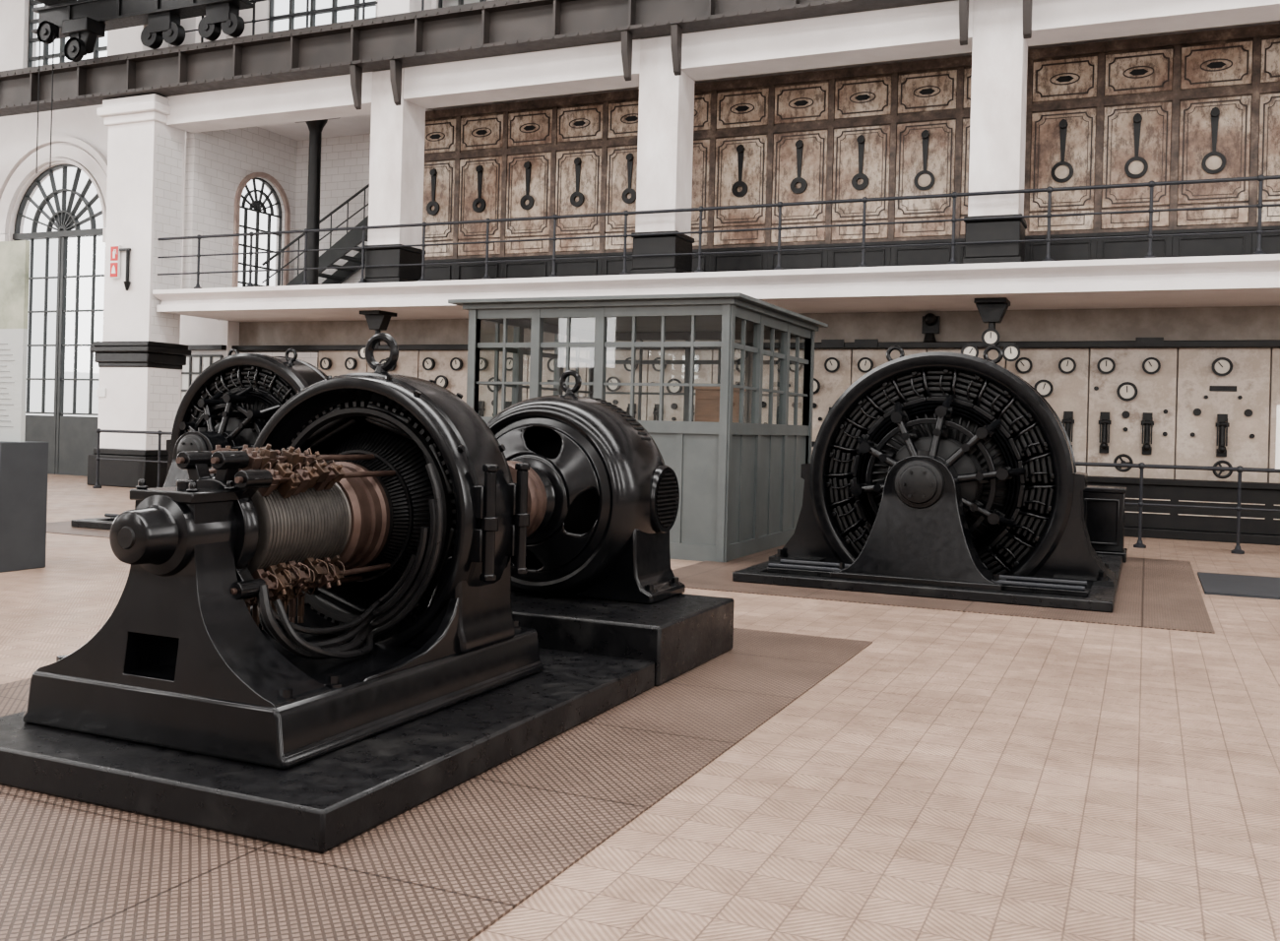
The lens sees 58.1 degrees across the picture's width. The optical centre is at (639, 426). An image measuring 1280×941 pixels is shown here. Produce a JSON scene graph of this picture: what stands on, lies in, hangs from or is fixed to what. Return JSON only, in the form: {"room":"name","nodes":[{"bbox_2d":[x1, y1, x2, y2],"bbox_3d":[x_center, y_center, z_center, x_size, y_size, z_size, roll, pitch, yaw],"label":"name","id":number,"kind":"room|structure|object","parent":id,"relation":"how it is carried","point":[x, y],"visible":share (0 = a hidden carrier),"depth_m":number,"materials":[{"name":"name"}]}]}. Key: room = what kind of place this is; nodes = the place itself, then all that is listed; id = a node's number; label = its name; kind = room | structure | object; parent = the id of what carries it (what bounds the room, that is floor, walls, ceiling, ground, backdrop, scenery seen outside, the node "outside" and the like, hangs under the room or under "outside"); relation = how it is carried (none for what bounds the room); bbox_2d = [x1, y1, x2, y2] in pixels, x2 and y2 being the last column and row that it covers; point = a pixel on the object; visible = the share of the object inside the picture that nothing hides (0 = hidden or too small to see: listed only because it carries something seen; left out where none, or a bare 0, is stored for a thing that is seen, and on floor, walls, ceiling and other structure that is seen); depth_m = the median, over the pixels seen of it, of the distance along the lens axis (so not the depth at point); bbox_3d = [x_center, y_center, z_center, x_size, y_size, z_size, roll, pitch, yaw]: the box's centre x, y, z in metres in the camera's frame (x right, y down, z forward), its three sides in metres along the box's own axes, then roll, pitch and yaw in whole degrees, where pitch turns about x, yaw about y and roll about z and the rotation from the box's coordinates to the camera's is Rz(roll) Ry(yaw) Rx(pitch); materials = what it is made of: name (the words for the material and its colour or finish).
{"room":"power station hall","nodes":[
{"label":"power station hall","id":0,"kind":"room"},
{"bbox_2d":[0,0,239,357],"bbox_3d":[-14.092,-4.570,24.665,14.120,11.000,0.300,2,0,24],"label":"wall","id":1,"kind":"structure","parent":0,"point":[17,132],"depth_m":23.58,"materials":[{"name":"white paint"}]},
{"bbox_2d":[0,134,107,242],"bbox_3d":[-11.914,-4.803,23.479,3.840,2.220,0.120,2,0,24],"label":"trim","id":2,"kind":"structure","parent":1,"relation":"attached to","point":[94,164],"depth_m":23.57,"materials":[{"name":"white paint"}]},
{"bbox_2d":[12,164,104,476],"bbox_3d":[-11.897,-2.195,23.671,2.770,6.365,0.160,2,0,24],"label":"door","id":3,"kind":"structure","parent":1,"relation":"in","point":[70,439],"depth_m":23.62,"materials":[{"name":"metal"}]},
{"bbox_2d":[27,0,107,67],"bbox_3d":[-11.665,-8.433,23.641,2.460,2.410,0.080,2,0,24],"label":"window","id":4,"kind":"structure","parent":1,"relation":"in","point":[61,55],"depth_m":23.94,"materials":[{"name":"metal"}]},
{"bbox_2d":[180,354,223,401],"bbox_3d":[-8.476,-0.842,21.953,1.320,1.040,0.040,2,0,24],"label":"window","id":5,"kind":"structure","parent":1,"relation":"in","point":[195,363],"depth_m":21.97,"materials":[{"name":"glass"}]},
{"bbox_2d":[187,344,226,350],"bbox_3d":[-9.047,-1.512,22.180,2.700,0.090,0.120,2,0,24],"label":"trim","id":6,"kind":"structure","parent":1,"relation":"attached to","point":[190,347],"depth_m":21.74,"materials":[{"name":"grey metal"}]},
{"bbox_2d":[182,126,297,288],"bbox_3d":[-7.634,-4.076,22.134,0.200,3.450,2.720,2,0,24],"label":"wall","id":7,"kind":"structure","parent":0,"point":[218,161],"depth_m":21.51,"materials":[{"name":"white brick"}]},
{"bbox_2d":[232,172,290,287],"bbox_3d":[-7.420,-3.661,22.483,0.190,2.560,1.490,2,0,24],"label":"window","id":8,"kind":"structure","parent":7,"relation":"in","point":[258,206],"depth_m":22.49,"materials":[{"name":"metal"}]},
{"bbox_2d":[166,0,1279,132],"bbox_3d":[3.194,-5.258,15.503,24.900,0.520,0.600,2,0,24],"label":"beam","id":9,"kind":"structure","parent":7,"relation":"attached to","point":[931,29],"depth_m":16.10,"materials":[{"name":"white paint"}]},
{"bbox_2d":[293,133,370,283],"bbox_3d":[-5.239,-4.013,22.674,4.150,3.450,0.200,2,0,24],"label":"wall","id":10,"kind":"structure","parent":0,"point":[345,160],"depth_m":22.93,"materials":[{"name":"white brick"}]},
{"bbox_2d":[238,0,443,37],"bbox_3d":[3.842,-7.652,17.081,25.100,3.900,0.200,2,0,24],"label":"wall","id":11,"kind":"structure","parent":0,"point":[262,9],"depth_m":21.84,"materials":[{"name":"white paint"}]},
{"bbox_2d":[268,0,376,32],"bbox_3d":[-5.855,-7.956,21.352,2.560,2.660,0.080,2,0,24],"label":"window","id":12,"kind":"structure","parent":11,"relation":"in","point":[291,2],"depth_m":21.42,"materials":[{"name":"metal"}]},
{"bbox_2d":[438,0,483,7],"bbox_3d":[-2.515,-7.869,19.881,2.260,2.660,0.080,2,0,24],"label":"window","id":13,"kind":"structure","parent":11,"relation":"in","point":[460,2],"depth_m":20.16,"materials":[{"name":"glass"}]},
{"bbox_2d":[164,35,667,140],"bbox_3d":[3.716,-5.605,16.916,25.100,0.200,3.560,2,0,24],"label":"ceiling","id":14,"kind":"structure","parent":0,"point":[352,125],"depth_m":22.29,"materials":[{"name":"white paint"}]},
{"bbox_2d":[142,16,195,51],"bbox_3d":[-8.460,-7.974,20.772,0.700,3.900,0.700,2,0,24],"label":"column","id":15,"kind":"structure","parent":14,"relation":"on","point":[189,24],"depth_m":20.75,"materials":[{"name":"white paint"}]},
{"bbox_2d":[185,0,486,42],"bbox_3d":[2.718,-6.402,15.595,23.900,1.342,0.140,2,0,24],"label":"railing","id":16,"kind":"object","parent":14,"relation":"on","point":[363,4],"visible":0.17,"depth_m":19.23,"materials":[{"name":"metal"}]},
{"bbox_2d":[377,0,432,16],"bbox_3d":[-3.793,-7.852,18.717,0.700,3.900,0.700,2,0,24],"label":"column","id":17,"kind":"structure","parent":14,"relation":"on","point":[385,7],"depth_m":18.46,"materials":[{"name":"white paint"}]},
{"bbox_2d":[0,473,1279,940],"bbox_3d":[-6.623,1.227,11.095,39.000,0.200,25.000,2,0,24],"label":"floor","id":18,"kind":"structure","parent":0,"point":[961,776],"depth_m":4.26,"materials":[{"name":"tile"}]},
{"bbox_2d":[0,240,48,573],"bbox_3d":[-5.366,-0.180,9.520,0.840,2.680,0.440,2,0,24],"label":"information panel","id":19,"kind":"object","parent":18,"relation":"on","point":[24,465],"visible":1,"depth_m":9.38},
{"bbox_2d":[46,520,110,538],"bbox_3d":[-4.306,1.184,14.119,4.000,0.008,5.000,2,0,24],"label":"floor plate","id":20,"kind":"object","parent":18,"relation":"on","point":[64,528],"visible":0.02,"depth_m":12.50,"materials":[{"name":"beige metal"}]},
{"bbox_2d":[70,348,326,529],"bbox_3d":[-4.228,0.149,13.987,2.980,2.114,3.720,2,0,24],"label":"electric generator","id":21,"kind":"object","parent":20,"relation":"on","point":[230,402],"visible":0.43,"depth_m":13.13,"materials":[{"name":"black metal"}]},
{"bbox_2d":[92,428,171,488],"bbox_3d":[-7.345,0.597,18.849,4.340,1.022,0.140,2,0,24],"label":"railing","id":22,"kind":"object","parent":18,"relation":"on","point":[98,430],"visible":0.46,"depth_m":19.37,"materials":[{"name":"metal"}]},
{"bbox_2d":[86,93,191,488],"bbox_3d":[-8.899,-2.359,20.605,1.400,6.850,1.000,2,0,24],"label":"pier","id":23,"kind":"object","parent":18,"relation":"on","point":[140,356],"visible":0.88,"depth_m":20.26,"materials":[{"name":"white paint"}]},
{"bbox_2d":[96,387,106,396],"bbox_3d":[-9.562,-0.601,20.445,0.200,0.160,0.020,2,0,24],"label":"notice sign","id":24,"kind":"object","parent":23,"relation":"attached to","point":[100,392],"visible":1,"depth_m":20.44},
{"bbox_2d":[109,245,130,290],"bbox_3d":[-9.154,-2.791,20.297,0.460,0.800,0.120,2,0,24],"label":"fire sign","id":25,"kind":"object","parent":23,"relation":"attached to","point":[115,250],"visible":1,"depth_m":20.30,"materials":[{"name":"white plastic"}]},
{"bbox_2d":[0,628,872,940],"bbox_3d":[-1.481,1.258,4.680,3.380,0.008,6.800,2,0,24],"label":"floor plate","id":26,"kind":"object","parent":18,"relation":"on","point":[453,864],"visible":0.38,"depth_m":3.48,"materials":[{"name":"beige metal"}]},
{"bbox_2d":[22,332,543,769],"bbox_3d":[-1.338,0.350,4.875,1.396,1.555,2.068,2,0,24],"label":"generator","id":27,"kind":"object","parent":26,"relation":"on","point":[341,578],"visible":1,"depth_m":4.47,"materials":[{"name":"black metal"}]},
{"bbox_2d":[0,647,654,853],"bbox_3d":[-1.230,1.195,4.909,1.750,0.130,2.520,2,0,24],"label":"plinth","id":28,"kind":"object","parent":26,"relation":"on","point":[321,803],"visible":0.61,"depth_m":3.89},
{"bbox_2d":[486,370,685,604],"bbox_3d":[-0.409,0.321,6.678,1.426,1.321,1.700,2,0,-7],"label":"electric generator","id":29,"kind":"object","parent":26,"relation":"on","point":[604,498],"visible":0.61,"depth_m":6.48,"materials":[{"name":"black metal"}]},
{"bbox_2d":[589,397,650,440],"bbox_3d":[-0.118,-0.039,6.837,0.357,0.252,0.120,2,0,24],"label":"vent","id":30,"kind":"object","parent":29,"relation":"attached to","point":[640,431],"depth_m":6.80,"materials":[{"name":"black metal"}]},
{"bbox_2d":[650,465,679,533],"bbox_3d":[0.123,0.430,6.770,0.090,0.400,0.400,2,0,24],"label":"vent","id":31,"kind":"object","parent":29,"relation":"attached to","point":[665,490],"depth_m":6.71,"materials":[{"name":"black metal"}]},
{"bbox_2d":[511,591,734,686],"bbox_3d":[-0.475,1.130,6.582,1.750,0.300,1.130,2,0,24],"label":"plinth","id":32,"kind":"object","parent":26,"relation":"on","point":[680,633],"visible":0.48,"depth_m":6.00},
{"bbox_2d":[448,292,828,562],"bbox_3d":[0.083,0.005,13.107,3.270,2.595,3.300,2,0,24],"label":"booth","id":33,"kind":"object","parent":18,"relation":"on","point":[740,484],"visible":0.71,"depth_m":11.99,"materials":[{"name":"grey paint"}]},
{"bbox_2d":[694,386,746,422],"bbox_3d":[0.824,0.447,12.197,0.440,1.750,0.440,2,0,24],"label":"panel","id":34,"kind":"object","parent":18,"relation":"on","point":[707,399],"visible":0.23,"depth_m":12.03,"materials":[{"name":"brown wood"}]},
{"bbox_2d":[672,544,1215,634],"bbox_3d":[2.899,1.372,10.946,4.350,0.008,5.000,2,0,24],"label":"floor plate","id":35,"kind":"object","parent":18,"relation":"on","point":[1156,594],"visible":0.43,"depth_m":9.17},
{"bbox_2d":[732,345,1122,612],"bbox_3d":[2.918,0.336,10.840,2.980,2.114,3.720,2,0,24],"label":"electric generator","id":36,"kind":"object","parent":35,"relation":"on","point":[936,475],"visible":1,"depth_m":9.83,"materials":[{"name":"black metal"}]},
{"bbox_2d":[1083,485,1127,563],"bbox_3d":[4.969,1.037,12.388,0.500,0.770,0.600,2,0,24],"label":"pedestal","id":37,"kind":"object","parent":35,"relation":"on","point":[1104,506],"visible":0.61,"depth_m":12.14,"materials":[{"name":"black metal"}]},
{"bbox_2d":[1075,461,1279,554],"bbox_3d":[8.911,1.023,12.565,8.570,1.022,0.140,2,0,24],"label":"railing","id":38,"kind":"object","parent":18,"relation":"on","point":[1139,544],"visible":0.66,"depth_m":13.61,"materials":[{"name":"metal"}]},
{"bbox_2d":[1197,572,1279,599],"bbox_3d":[6.271,1.455,10.007,2.520,0.020,1.600,2,0,24],"label":"floor plate","id":39,"kind":"object","parent":18,"relation":"on","point":[1259,587],"visible":1,"depth_m":10.27,"materials":[{"name":"grey metal"}]},
{"bbox_2d":[1275,404,1279,469],"bbox_3d":[4.578,0.640,7.804,0.422,1.560,0.300,1,0,-9],"label":"information sign","id":40,"kind":"object","parent":18,"relation":"on","point":[1277,447],"visible":1,"depth_m":7.90,"materials":[{"name":"metal"}]},
{"bbox_2d":[239,306,1279,482],"bbox_3d":[3.766,-0.141,17.082,24.880,3.080,0.300,2,0,24],"label":"wall","id":41,"kind":"structure","parent":0,"point":[1225,323],"depth_m":16.53,"materials":[{"name":"paint"}]},
{"bbox_2d":[239,352,319,368],"bbox_3d":[-6.810,-0.128,21.534,1.920,2.500,0.070,2,0,24],"label":"trim","id":42,"kind":"structure","parent":41,"relation":"attached to","point":[310,357],"depth_m":21.24,"materials":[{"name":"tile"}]},
{"bbox_2d":[152,254,1279,321],"bbox_3d":[3.585,-1.872,16.691,24.780,0.370,3.600,2,0,24],"label":"gallery balcony","id":43,"kind":"object","parent":41,"relation":"attached to","point":[1234,280],"visible":0.92,"depth_m":15.47,"materials":[{"name":"white paint"}]},
{"bbox_2d":[261,184,369,286],"bbox_3d":[-5.407,-3.754,22.027,3.842,2.922,0.875,2,0,24],"label":"staircase","id":44,"kind":"structure","parent":43,"relation":"on","point":[352,238],"depth_m":21.83,"materials":[{"name":"metal"}]},
{"bbox_2d":[294,118,336,284],"bbox_3d":[-5.885,-4.015,20.773,1.000,3.420,0.440,2,0,24],"label":"post","id":45,"kind":"object","parent":43,"relation":"on","point":[315,127],"visible":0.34,"depth_m":20.68,"materials":[{"name":"black metal"}]},
{"bbox_2d":[357,310,396,372],"bbox_3d":[-4.339,-1.387,19.079,0.650,1.015,0.500,2,0,24],"label":"bracket","id":46,"kind":"object","parent":43,"relation":"attached to","point":[378,321],"visible":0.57,"depth_m":19.00,"materials":[{"name":"black metal"}]},
{"bbox_2d":[364,67,425,283],"bbox_3d":[-3.936,-3.964,18.626,0.720,3.420,0.720,2,0,24],"label":"column","id":47,"kind":"structure","parent":43,"relation":"on","point":[397,132],"depth_m":18.37,"materials":[{"name":"paint"}]},
{"bbox_2d":[421,108,458,281],"bbox_3d":[-3.584,-3.895,20.328,0.945,3.300,0.340,2,0,24],"label":"panel","id":48,"kind":"object","parent":43,"relation":"on","point":[441,125],"visible":0.62,"depth_m":20.17,"materials":[{"name":"brown metal"}]},
{"bbox_2d":[453,103,506,280],"bbox_3d":[-2.719,-3.873,19.947,0.945,3.300,0.340,2,0,24],"label":"panel","id":49,"kind":"object","parent":43,"relation":"on","point":[480,128],"visible":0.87,"depth_m":19.85,"materials":[{"name":"brown metal"}]},
{"bbox_2d":[501,98,554,278],"bbox_3d":[-1.855,-3.850,19.566,0.945,3.300,0.340,2,0,24],"label":"panel","id":50,"kind":"object","parent":43,"relation":"on","point":[529,124],"visible":0.88,"depth_m":19.46,"materials":[{"name":"brown metal"}]},
{"bbox_2d":[550,92,605,276],"bbox_3d":[-0.990,-3.827,19.185,0.945,3.300,0.340,2,0,24],"label":"panel","id":51,"kind":"object","parent":43,"relation":"on","point":[579,120],"visible":0.79,"depth_m":19.08,"materials":[{"name":"brown metal"}]},
{"bbox_2d":[600,89,639,275],"bbox_3d":[-0.126,-3.805,18.805,0.945,3.300,0.340,2,0,24],"label":"panel","id":52,"kind":"object","parent":43,"relation":"on","point":[621,107],"visible":0.46,"depth_m":18.79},
{"bbox_2d":[630,35,695,274],"bbox_3d":[0.365,-3.852,16.732,0.720,3.420,0.720,2,0,24],"label":"column","id":53,"kind":"structure","parent":43,"relation":"on","point":[666,110],"depth_m":16.46,"materials":[{"name":"paint"}]},
{"bbox_2d":[690,81,713,272],"bbox_3d":[0.739,-3.782,18.424,0.945,3.300,0.340,2,0,24],"label":"panel","id":54,"kind":"object","parent":43,"relation":"on","point":[703,119],"visible":0.3,"depth_m":18.20,"materials":[{"name":"beige metal"}]},
{"bbox_2d":[157,174,1279,288],"bbox_3d":[2.504,-2.556,15.338,23.900,0.942,0.140,2,0,24],"label":"balcony railing","id":55,"kind":"object","parent":43,"relation":"on","point":[1260,177],"visible":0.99,"depth_m":15.59,"materials":[{"name":"metal"}]},
{"bbox_2d":[708,75,771,271],"bbox_3d":[1.604,-3.759,18.043,0.945,3.300,0.340,2,0,24],"label":"panel","id":56,"kind":"object","parent":43,"relation":"on","point":[741,122],"visible":0.87,"depth_m":17.94,"materials":[{"name":"beige metal"}]},
{"bbox_2d":[767,69,831,270],"bbox_3d":[2.468,-3.737,17.662,0.945,3.300,0.340,2,0,24],"label":"panel","id":57,"kind":"object","parent":43,"relation":"on","point":[800,102],"visible":0.84,"depth_m":17.56,"materials":[{"name":"beige metal"}]},
{"bbox_2d":[827,63,895,268],"bbox_3d":[3.333,-3.714,17.282,0.945,3.300,0.340,2,0,24],"label":"panel","id":58,"kind":"object","parent":43,"relation":"on","point":[863,96],"visible":0.86,"depth_m":17.18,"materials":[{"name":"beige metal"}]},
{"bbox_2d":[890,56,960,266],"bbox_3d":[4.197,-3.691,16.901,0.945,3.300,0.340,2,0,24],"label":"panel","id":59,"kind":"object","parent":43,"relation":"on","point":[927,93],"visible":0.8,"depth_m":16.80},
{"bbox_2d":[960,297,1020,361],"bbox_3d":[4.621,-1.252,15.135,0.750,0.815,0.500,2,0,24],"label":"cluster","id":60,"kind":"object","parent":43,"relation":"attached to","point":[992,311],"visible":0.8,"depth_m":15.04,"materials":[{"name":"black metal"}]},
{"bbox_2d":[956,49,1029,263],"bbox_3d":[5.062,-3.669,16.520,0.945,3.300,0.340,2,0,24],"label":"panel","id":61,"kind":"object","parent":43,"relation":"on","point":[966,61],"visible":0.14,"depth_m":16.58,"materials":[{"name":"beige metal"}]},
{"bbox_2d":[961,0,1027,263],"bbox_3d":[4.619,-3.740,14.858,0.720,3.420,0.720,2,0,24],"label":"column","id":62,"kind":"structure","parent":43,"relation":"on","point":[999,50],"depth_m":14.57,"materials":[{"name":"paint"}]},
{"bbox_2d":[0,0,1032,117],"bbox_3d":[-3.465,-5.695,17.853,38.800,1.376,0.432,2,0,24],"label":"girder","id":63,"kind":"object","parent":62,"relation":"attached to","point":[492,28],"visible":0.99,"depth_m":17.88,"materials":[{"name":"metal"}]},
{"bbox_2d":[31,0,255,173],"bbox_3d":[-11.098,-6.373,14.627,4.800,3.760,12.200,2,0,24],"label":"crane","id":64,"kind":"object","parent":63,"relation":"on","point":[84,22],"visible":1,"depth_m":19.93,"materials":[{"name":"black metal"}]},
{"bbox_2d":[1024,41,1101,261],"bbox_3d":[5.927,-3.646,16.139,0.945,3.300,0.340,2,0,24],"label":"panel","id":65,"kind":"object","parent":43,"relation":"on","point":[1064,107],"visible":0.88,"depth_m":16.03,"materials":[{"name":"beige metal"}]},
{"bbox_2d":[1096,34,1177,259],"bbox_3d":[6.791,-3.623,15.759,0.945,3.300,0.340,2,0,24],"label":"panel","id":66,"kind":"object","parent":43,"relation":"on","point":[1138,77],"visible":0.84,"depth_m":15.66,"materials":[{"name":"beige metal"}]},
{"bbox_2d":[1171,25,1257,256],"bbox_3d":[7.656,-3.601,15.378,0.945,3.300,0.340,2,0,24],"label":"panel","id":67,"kind":"object","parent":43,"relation":"on","point":[1216,70],"visible":0.85,"depth_m":15.27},
{"bbox_2d":[1251,23,1279,255],"bbox_3d":[8.521,-3.578,14.997,0.945,3.300,0.340,2,0,24],"label":"panel","id":68,"kind":"object","parent":43,"relation":"on","point":[1267,91],"visible":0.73,"depth_m":15.03,"materials":[{"name":"beige metal"}]},
{"bbox_2d":[231,339,1279,351],"bbox_3d":[3.697,-1.179,16.852,24.870,0.090,0.200,2,0,24],"label":"trim","id":69,"kind":"structure","parent":41,"relation":"attached to","point":[1270,344],"depth_m":16.52,"materials":[{"name":"metal"}]},
{"bbox_2d":[821,339,843,347],"bbox_3d":[2.858,-1.226,17.090,0.340,0.120,0.020,2,0,24],"label":"plaque","id":70,"kind":"object","parent":41,"relation":"attached to","point":[824,343],"visible":1,"depth_m":17.08,"materials":[{"name":"black metal"}]},
{"bbox_2d":[854,339,878,347],"bbox_3d":[3.316,-1.214,16.889,0.340,0.120,0.020,2,0,24],"label":"plaque","id":71,"kind":"object","parent":41,"relation":"attached to","point":[858,343],"visible":1,"depth_m":16.88,"materials":[{"name":"black metal"}]},
{"bbox_2d":[921,313,940,341],"bbox_3d":[4.180,-1.426,16.604,0.240,0.410,0.210,2,0,24],"label":"wall lamp","id":72,"kind":"object","parent":41,"relation":"attached to","point":[930,322],"visible":1,"depth_m":16.59,"materials":[{"name":"black metal"}]},
{"bbox_2d":[1135,337,1163,346],"bbox_3d":[6.793,-1.123,15.358,0.340,0.120,0.020,2,0,24],"label":"plaque","id":73,"kind":"object","parent":41,"relation":"attached to","point":[1139,342],"visible":1,"depth_m":15.35,"materials":[{"name":"black metal"}]},
{"bbox_2d":[1087,475,1279,545],"bbox_3d":[4.486,1.028,16.392,22.950,0.780,0.320,2,0,24],"label":"baseboard","id":74,"kind":"structure","parent":41,"relation":"attached to","point":[1174,526],"depth_m":15.02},
{"bbox_2d":[318,350,367,377],"bbox_3d":[-5.496,-0.499,20.747,1.080,1.750,0.440,2,0,24],"label":"panel","id":75,"kind":"object","parent":74,"relation":"on","point":[335,363],"visible":0.29,"depth_m":20.93,"materials":[{"name":"stone"}]},
{"bbox_2d":[367,350,419,378],"bbox_3d":[-4.490,-0.473,20.304,1.080,1.750,0.440,2,0,24],"label":"panel","id":76,"kind":"object","parent":74,"relation":"on","point":[407,363],"visible":0.05,"depth_m":20.37,"materials":[{"name":"stone"}]},
{"bbox_2d":[418,350,467,402],"bbox_3d":[-3.441,-0.445,19.957,1.080,1.750,0.230,2,0,24],"label":"panel","id":77,"kind":"object","parent":74,"relation":"on","point":[448,369],"visible":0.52,"depth_m":19.99,"materials":[{"name":"stone"}]},
{"bbox_2d":[478,350,528,416],"bbox_3d":[-2.477,-0.420,19.418,1.080,1.750,0.440,2,0,24],"label":"panel","id":78,"kind":"object","parent":74,"relation":"on","point":[486,357],"visible":0.22,"depth_m":19.62,"materials":[{"name":"stone"}]},
{"bbox_2d":[478,400,485,416],"bbox_3d":[-2.752,-0.152,19.629,0.160,0.560,0.190,2,0,24],"label":"switch","id":79,"kind":"object","parent":78,"relation":"attached to","point":[481,404],"depth_m":19.65,"materials":[{"name":"black metal"}]},
{"bbox_2d":[505,401,511,408],"bbox_3d":[-2.267,-0.139,19.415,0.160,0.560,0.190,2,0,24],"label":"switch","id":80,"kind":"object","parent":78,"relation":"attached to","point":[508,404],"depth_m":19.44,"materials":[{"name":"black metal"}]},
{"bbox_2d":[527,350,586,399],"bbox_3d":[-1.471,-0.394,18.975,1.080,1.750,0.440,2,0,24],"label":"panel","id":81,"kind":"object","parent":74,"relation":"on","point":[547,363],"visible":0.16,"depth_m":19.10,"materials":[{"name":"stone"}]},
{"bbox_2d":[585,349,648,420],"bbox_3d":[-0.422,-0.366,18.628,1.080,1.750,0.230,2,0,24],"label":"panel","id":82,"kind":"object","parent":74,"relation":"on","point":[615,373],"visible":0.36,"depth_m":18.63,"materials":[{"name":"stone"}]},
{"bbox_2d":[626,403,636,418],"bbox_3d":[-0.163,-0.084,18.488,0.160,0.560,0.190,2,0,24],"label":"switch","id":83,"kind":"object","parent":82,"relation":"attached to","point":[627,405],"depth_m":18.53,"materials":[{"name":"black metal"}]},
{"bbox_2d":[646,349,712,421],"bbox_3d":[0.542,-0.341,18.088,1.080,1.750,0.440,2,0,24],"label":"panel","id":84,"kind":"object","parent":74,"relation":"on","point":[673,373],"visible":0.24,"depth_m":18.28,"materials":[{"name":"stone"}]},
{"bbox_2d":[652,403,659,420],"bbox_3d":[0.267,-0.073,18.299,0.160,0.560,0.190,2,0,24],"label":"switch","id":85,"kind":"object","parent":84,"relation":"attached to","point":[655,406],"depth_m":18.34,"materials":[{"name":"black metal"}]},
{"bbox_2d":[712,349,777,424],"bbox_3d":[1.549,-0.315,17.645,1.080,1.750,0.440,2,0,24],"label":"panel","id":86,"kind":"object","parent":74,"relation":"on","point":[736,367],"visible":0.1,"depth_m":17.69,"materials":[{"name":"stone"}]},
{"bbox_2d":[787,349,851,453],"bbox_3d":[2.597,-0.287,17.298,1.080,1.750,0.230,2,0,24],"label":"panel","id":87,"kind":"object","parent":74,"relation":"on","point":[832,370],"visible":0.42,"depth_m":17.31,"materials":[{"name":"stone"}]},
{"bbox_2d":[851,348,926,383],"bbox_3d":[3.562,-0.262,16.759,1.080,1.750,0.440,2,0,24],"label":"panel","id":88,"kind":"object","parent":74,"relation":"on","point":[864,360],"visible":0.19,"depth_m":17.00,"materials":[{"name":"stone"}]},
{"bbox_2d":[927,348,1005,368],"bbox_3d":[4.568,-0.235,16.316,1.080,1.750,0.440,2,0,24],"label":"panel","id":89,"kind":"object","parent":74,"relation":"on","point":[992,354],"visible":0.02,"depth_m":16.39,"materials":[{"name":"stone"}]},
{"bbox_2d":[1006,348,1088,473],"bbox_3d":[5.617,-0.208,15.969,1.080,1.750,0.230,2,0,24],"label":"panel","id":90,"kind":"object","parent":74,"relation":"on","point":[1059,375],"visible":0.58,"depth_m":15.93,"materials":[{"name":"stone"}]},
{"bbox_2d":[1061,411,1074,447],"bbox_3d":[5.876,0.074,15.829,0.160,0.560,0.190,2,0,24],"label":"switch","id":91,"kind":"object","parent":90,"relation":"attached to","point":[1067,417],"depth_m":15.86,"materials":[{"name":"black metal"}]},
{"bbox_2d":[1087,348,1177,479],"bbox_3d":[6.581,-0.183,15.429,1.080,1.750,0.440,2,0,24],"label":"panel","id":92,"kind":"object","parent":74,"relation":"on","point":[1132,391],"visible":0.94,"depth_m":15.57,"materials":[{"name":"stone"}]},
{"bbox_2d":[1098,411,1111,452],"bbox_3d":[6.306,0.085,15.640,0.160,0.560,0.190,2,0,24],"label":"switch","id":93,"kind":"object","parent":92,"relation":"attached to","point":[1105,417],"depth_m":15.67,"materials":[{"name":"black metal"}]},
{"bbox_2d":[1141,412,1153,454],"bbox_3d":[6.791,0.098,15.426,0.160,0.560,0.190,2,0,24],"label":"switch","id":94,"kind":"object","parent":92,"relation":"attached to","point":[1147,418],"depth_m":15.46,"materials":[{"name":"black metal"}]},
{"bbox_2d":[1175,347,1271,482],"bbox_3d":[7.587,-0.156,14.986,1.080,1.750,0.440,2,0,24],"label":"panel","id":95,"kind":"object","parent":74,"relation":"on","point":[1223,413],"visible":0.88,"depth_m":15.12,"materials":[{"name":"stone"}]},
{"bbox_2d":[1215,414,1229,456],"bbox_3d":[7.614,0.119,15.064,0.160,0.560,0.190,2,0,24],"label":"switch","id":96,"kind":"object","parent":95,"relation":"attached to","point":[1222,421],"depth_m":15.10,"materials":[{"name":"black metal"}]},
{"bbox_2d":[1269,347,1279,483],"bbox_3d":[8.636,-0.129,14.639,1.080,1.750,0.230,2,0,24],"label":"panel","id":97,"kind":"object","parent":74,"relation":"on","point":[1274,478],"visible":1,"depth_m":14.91,"materials":[{"name":"stone"}]},
{"bbox_2d":[1125,498,1279,519],"bbox_3d":[4.010,0.989,16.487,21.900,0.192,0.020,2,0,24],"label":"trim","id":98,"kind":"structure","parent":41,"relation":"attached to","point":[1125,498],"depth_m":15.01,"materials":[{"name":"metal"}]},
{"bbox_2d":[427,0,1279,111],"bbox_3d":[5.814,-5.775,16.520,20.950,7.550,0.200,2,0,24],"label":"wall","id":99,"kind":"structure","parent":0,"point":[446,3],"depth_m":17.53,"materials":[{"name":"white paint"}]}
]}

